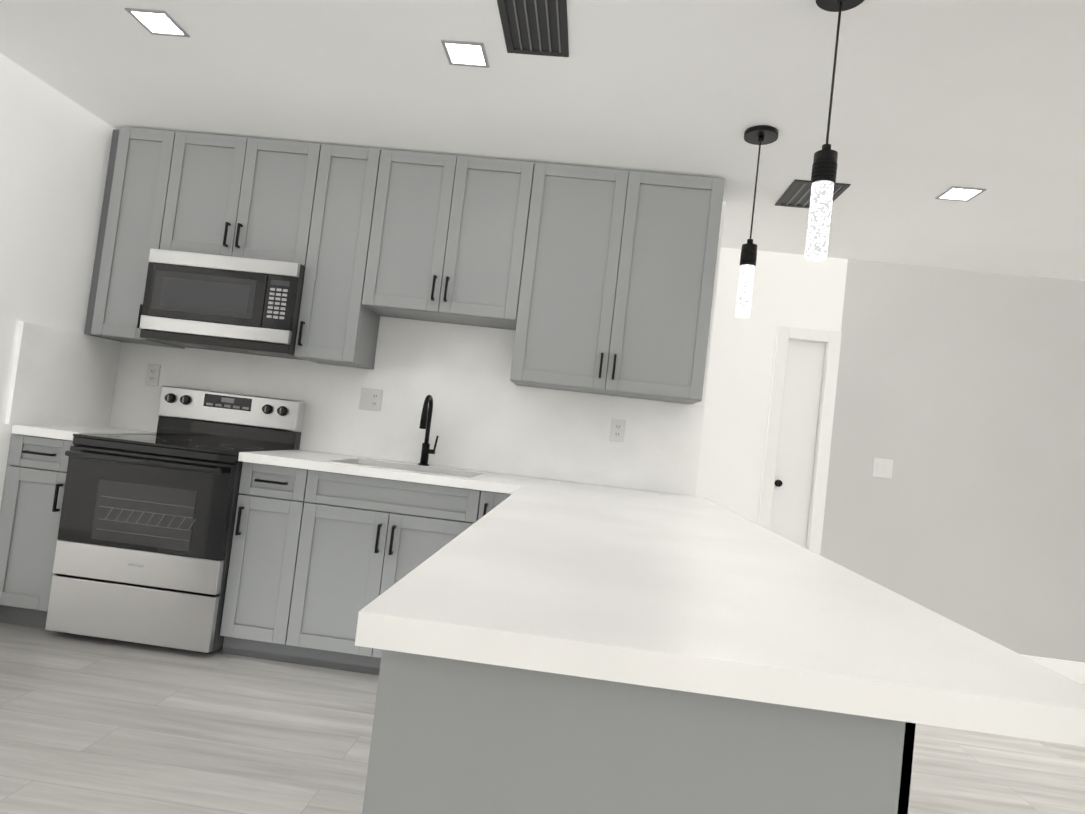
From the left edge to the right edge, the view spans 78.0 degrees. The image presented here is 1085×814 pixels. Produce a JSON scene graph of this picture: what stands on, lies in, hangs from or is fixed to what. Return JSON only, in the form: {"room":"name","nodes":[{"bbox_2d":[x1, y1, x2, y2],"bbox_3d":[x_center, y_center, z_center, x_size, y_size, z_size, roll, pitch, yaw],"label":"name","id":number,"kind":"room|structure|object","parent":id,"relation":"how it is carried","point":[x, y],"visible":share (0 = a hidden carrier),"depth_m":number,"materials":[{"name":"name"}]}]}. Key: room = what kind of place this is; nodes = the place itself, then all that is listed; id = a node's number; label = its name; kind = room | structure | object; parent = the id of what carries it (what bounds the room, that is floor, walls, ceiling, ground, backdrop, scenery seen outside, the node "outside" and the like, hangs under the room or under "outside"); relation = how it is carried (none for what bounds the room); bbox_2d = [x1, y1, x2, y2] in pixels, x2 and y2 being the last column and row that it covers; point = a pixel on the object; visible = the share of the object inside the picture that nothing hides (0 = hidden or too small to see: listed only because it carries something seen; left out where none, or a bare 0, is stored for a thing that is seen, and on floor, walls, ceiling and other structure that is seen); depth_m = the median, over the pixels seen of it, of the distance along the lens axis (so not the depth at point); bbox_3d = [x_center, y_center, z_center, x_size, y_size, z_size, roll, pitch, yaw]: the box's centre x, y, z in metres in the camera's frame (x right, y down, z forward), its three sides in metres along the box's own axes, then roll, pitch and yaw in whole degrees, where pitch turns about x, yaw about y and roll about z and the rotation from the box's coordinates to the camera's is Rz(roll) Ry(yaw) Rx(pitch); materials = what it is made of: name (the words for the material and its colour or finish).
{"room":"kitchen","nodes":[
{"label":"kitchen","id":0,"kind":"room"},
{"bbox_2d":[0,53,143,507],"bbox_3d":[-2.586,-0.359,0.848,0.330,2.480,6.060,6,-2,4],"label":"wall","id":1,"kind":"structure","parent":0,"point":[55,152],"depth_m":3.13,"materials":[{"name":"white paint"}]},
{"bbox_2d":[132,201,725,496],"bbox_3d":[-0.749,-0.036,3.686,3.200,2.480,0.140,6,-2,4],"label":"wall","id":2,"kind":"structure","parent":0,"point":[719,271],"depth_m":3.71,"materials":[{"name":"white paint"}]},
{"bbox_2d":[84,127,187,348],"bbox_3d":[-2.083,-0.889,3.574,0.433,1.093,0.326,6,-2,4],"label":"upper cabinet","id":3,"kind":"object","parent":2,"relation":"attached to","point":[142,185],"depth_m":3.42,"materials":[{"name":"grey paint"}]},
{"bbox_2d":[172,132,323,266],"bbox_3d":[-1.522,-1.056,3.546,0.767,0.636,0.326,6,-2,4],"label":"upper cabinet","id":4,"kind":"object","parent":2,"relation":"attached to","point":[245,197],"depth_m":3.38,"materials":[{"name":"grey paint"}]},
{"bbox_2d":[139,248,307,360],"bbox_3d":[-1.586,-0.516,3.475,0.762,0.449,0.370,6,-2,4],"label":"microwave","id":5,"kind":"object","parent":4,"relation":"attached to","point":[233,304],"visible":0.98,"depth_m":3.29,"materials":[{"name":"grey metal"}]},
{"bbox_2d":[294,144,395,369],"bbox_3d":[-1.014,-0.769,3.500,0.430,1.093,0.326,6,-2,4],"label":"upper cabinet","id":6,"kind":"object","parent":2,"relation":"attached to","point":[338,323],"depth_m":3.34,"materials":[{"name":"grey paint"}]},
{"bbox_2d":[5,316,704,495],"bbox_3d":[-0.783,-0.109,3.284,3.225,0.764,0.667,6,-2,4],"label":"backsplash","id":7,"kind":"structure","parent":2,"relation":"attached to","point":[488,415],"depth_m":3.57,"materials":[{"name":"stone"}]},
{"bbox_2d":[145,364,160,385],"bbox_3d":[-2.143,-0.177,3.682,0.072,0.118,0.008,6,-2,4],"label":"electrical outlet","id":8,"kind":"object","parent":7,"relation":"attached to","point":[152,375],"visible":1,"depth_m":3.68,"materials":[{"name":"white plastic"}]},
{"bbox_2d":[359,387,382,410],"bbox_3d":[-0.923,-0.041,3.597,0.118,0.118,0.011,6,-2,4],"label":"outlet","id":9,"kind":"object","parent":7,"relation":"attached to","point":[370,398],"visible":1,"depth_m":3.60,"materials":[{"name":"white plastic"}]},
{"bbox_2d":[610,419,625,441],"bbox_3d":[0.394,0.123,3.507,0.072,0.118,0.008,6,-2,4],"label":"electrical outlet","id":10,"kind":"object","parent":7,"relation":"attached to","point":[617,430],"visible":1,"depth_m":3.50,"materials":[{"name":"white plastic"}]},
{"bbox_2d":[376,150,535,328],"bbox_3d":[-0.458,-0.855,3.469,0.777,0.800,0.326,6,-2,4],"label":"upper cabinet","id":11,"kind":"object","parent":2,"relation":"attached to","point":[455,249],"depth_m":3.31,"materials":[{"name":"grey paint"}]},
{"bbox_2d":[500,162,724,403],"bbox_3d":[0.342,-0.618,3.408,0.990,1.093,0.326,6,-2,4],"label":"upper cabinet","id":12,"kind":"object","parent":2,"relation":"attached to","point":[592,280],"depth_m":3.25,"materials":[{"name":"grey paint"}]},
{"bbox_2d":[0,622,1084,813],"bbox_3d":[-0.642,1.180,1.043,9.400,0.120,7.300,6,-2,4],"label":"floor","id":13,"kind":"structure","parent":0,"point":[92,725],"depth_m":2.39,"materials":[{"name":"wood"}]},
{"bbox_2d":[0,433,74,627],"bbox_3d":[-2.320,0.584,3.363,0.319,0.868,0.637,6,-2,4],"label":"base cabinet","id":14,"kind":"object","parent":13,"relation":"on","point":[36,469],"depth_m":3.05,"materials":[{"name":"grey wood"}]},
{"bbox_2d":[12,425,155,440],"bbox_3d":[-2.248,0.133,3.363,0.320,0.040,0.624,6,-2,4],"label":"countertop","id":15,"kind":"structure","parent":14,"relation":"on","point":[57,432],"depth_m":3.08,"materials":[{"name":"white stone"}]},
{"bbox_2d":[45,385,304,653],"bbox_3d":[-1.747,0.493,3.259,0.764,1.170,0.726,6,-2,4],"label":"range","id":16,"kind":"object","parent":13,"relation":"on","point":[144,540],"visible":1,"depth_m":2.96,"materials":[{"name":"grey metal"}]},
{"bbox_2d":[220,462,367,663],"bbox_3d":[-1.194,0.709,3.286,0.364,0.868,0.637,6,-2,4],"label":"base cabinet","id":17,"kind":"object","parent":13,"relation":"on","point":[280,510],"depth_m":2.97,"materials":[{"name":"grey wood"}]},
{"bbox_2d":[244,450,359,472],"bbox_3d":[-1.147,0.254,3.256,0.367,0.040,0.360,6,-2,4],"label":"countertop","id":18,"kind":"structure","parent":17,"relation":"on","point":[302,459],"depth_m":2.96,"materials":[{"name":"white stone"}]},
{"bbox_2d":[418,395,438,465],"bbox_3d":[-0.585,0.120,3.440,0.088,0.366,0.161,6,-2,4],"label":"faucet","id":19,"kind":"object","parent":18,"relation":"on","point":[425,421],"visible":1,"depth_m":3.47,"materials":[{"name":"black metal"}]},
{"bbox_2d":[300,513,459,672],"bbox_3d":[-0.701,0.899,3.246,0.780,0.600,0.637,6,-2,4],"label":"base cabinet","id":20,"kind":"object","parent":13,"relation":"on","point":[320,561],"depth_m":2.95,"materials":[{"name":"grey wood"}]},
{"bbox_2d":[456,488,507,536],"bbox_3d":[-0.222,0.817,3.219,0.275,0.868,0.637,6,-2,4],"label":"base cabinet","id":21,"kind":"object","parent":13,"relation":"on","point":[475,504],"depth_m":2.92,"materials":[{"name":"grey wood"}]},
{"bbox_2d":[362,647,915,813],"bbox_3d":[0.097,0.773,1.208,0.634,0.868,0.860,6,-2,4],"label":"base cabinet","id":22,"kind":"object","parent":13,"relation":"on","point":[450,736],"depth_m":0.80,"materials":[{"name":"grey wood"}]},
{"bbox_2d":[355,477,1084,746],"bbox_3d":[0.307,0.375,2.127,0.885,0.040,2.744,6,-2,4],"label":"countertop","id":23,"kind":"structure","parent":22,"relation":"on","point":[686,593],"depth_m":0.92,"materials":[{"name":"white stone"}]},
{"bbox_2d":[0,0,1084,280],"bbox_3d":[-0.347,-1.401,1.147,9.400,0.120,7.300,6,-2,4],"label":"ceiling","id":24,"kind":"structure","parent":0,"point":[932,100],"depth_m":2.64,"materials":[{"name":"paint"}]},
{"bbox_2d":[125,8,189,36],"bbox_3d":[-1.407,-1.406,2.451,0.152,0.006,0.152,6,-2,4],"label":"recessed light","id":25,"kind":"object","parent":24,"relation":"in","point":[158,22],"visible":1,"depth_m":2.44,"materials":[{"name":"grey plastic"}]},
{"bbox_2d":[441,40,489,67],"bbox_3d":[-0.277,-1.278,2.425,0.152,0.006,0.152,6,-2,4],"label":"recessed light","id":26,"kind":"object","parent":24,"relation":"in","point":[464,53],"visible":1,"depth_m":2.42,"materials":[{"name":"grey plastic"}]},
{"bbox_2d":[497,0,568,56],"bbox_3d":[-0.027,-1.256,2.203,0.220,0.010,0.340,6,-2,4],"label":"ceiling vent","id":27,"kind":"object","parent":24,"relation":"in","point":[534,27],"visible":1,"depth_m":2.21,"materials":[{"name":"grey metal"}]},
{"bbox_2d":[735,125,778,317],"bbox_3d":[0.860,-0.751,2.750,0.136,0.768,0.136,6,-2,4],"label":"pendant light","id":28,"kind":"object","parent":24,"relation":"hanging from","point":[759,135],"visible":1,"depth_m":2.72,"materials":[{"name":"white glass"}]},
{"bbox_2d":[775,179,850,207],"bbox_3d":[1.338,-1.055,3.341,0.260,0.010,0.340,6,-2,4],"label":"ceiling vent","id":29,"kind":"object","parent":24,"relation":"in","point":[797,193],"visible":0.54,"depth_m":3.33,"materials":[{"name":"grey metal"}]},
{"bbox_2d":[805,0,863,260],"bbox_3d":[0.799,-0.793,1.868,0.136,0.768,0.136,6,-2,4],"label":"pendant light","id":30,"kind":"object","parent":24,"relation":"hanging from","point":[824,173],"visible":0.98,"depth_m":1.84,"materials":[{"name":"white glass"}]},
{"bbox_2d":[935,186,986,201],"bbox_3d":[1.952,-0.995,3.129,0.152,0.006,0.152,6,-2,4],"label":"recessed light","id":31,"kind":"object","parent":24,"relation":"in","point":[956,193],"visible":1,"depth_m":3.12,"materials":[{"name":"white plastic"}]},
{"bbox_2d":[700,247,1084,662],"bbox_3d":[2.470,0.355,4.266,3.430,2.480,0.120,6,-2,4],"label":"wall","id":32,"kind":"structure","parent":0,"point":[960,399],"depth_m":4.21,"materials":[{"name":"white paint"}]},
{"bbox_2d":[770,340,824,547],"bbox_3d":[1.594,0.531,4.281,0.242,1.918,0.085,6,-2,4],"label":"door","id":33,"kind":"structure","parent":32,"relation":"in","point":[796,444],"depth_m":4.29,"materials":[{"name":"white wood"}]},
{"bbox_2d":[758,325,841,554],"bbox_3d":[1.595,0.494,4.245,0.400,2.005,0.017,6,-2,4],"label":"door frame","id":34,"kind":"structure","parent":32,"relation":"attached to","point":[786,333],"depth_m":4.25,"materials":[{"name":"white wood"}]},
{"bbox_2d":[872,458,892,478],"bbox_3d":[2.145,0.387,4.219,0.118,0.118,0.011,6,-2,4],"label":"double light switch","id":35,"kind":"object","parent":32,"relation":"attached to","point":[882,468],"visible":1,"depth_m":4.22,"materials":[{"name":"white plastic"}]},
{"bbox_2d":[1020,654,1084,684],"bbox_3d":[2.851,1.576,4.114,2.343,0.130,0.019,6,-2,4],"label":"baseboard","id":36,"kind":"structure","parent":32,"relation":"attached to","point":[1074,671],"depth_m":4.07,"materials":[{"name":"white wood"}]}
]}

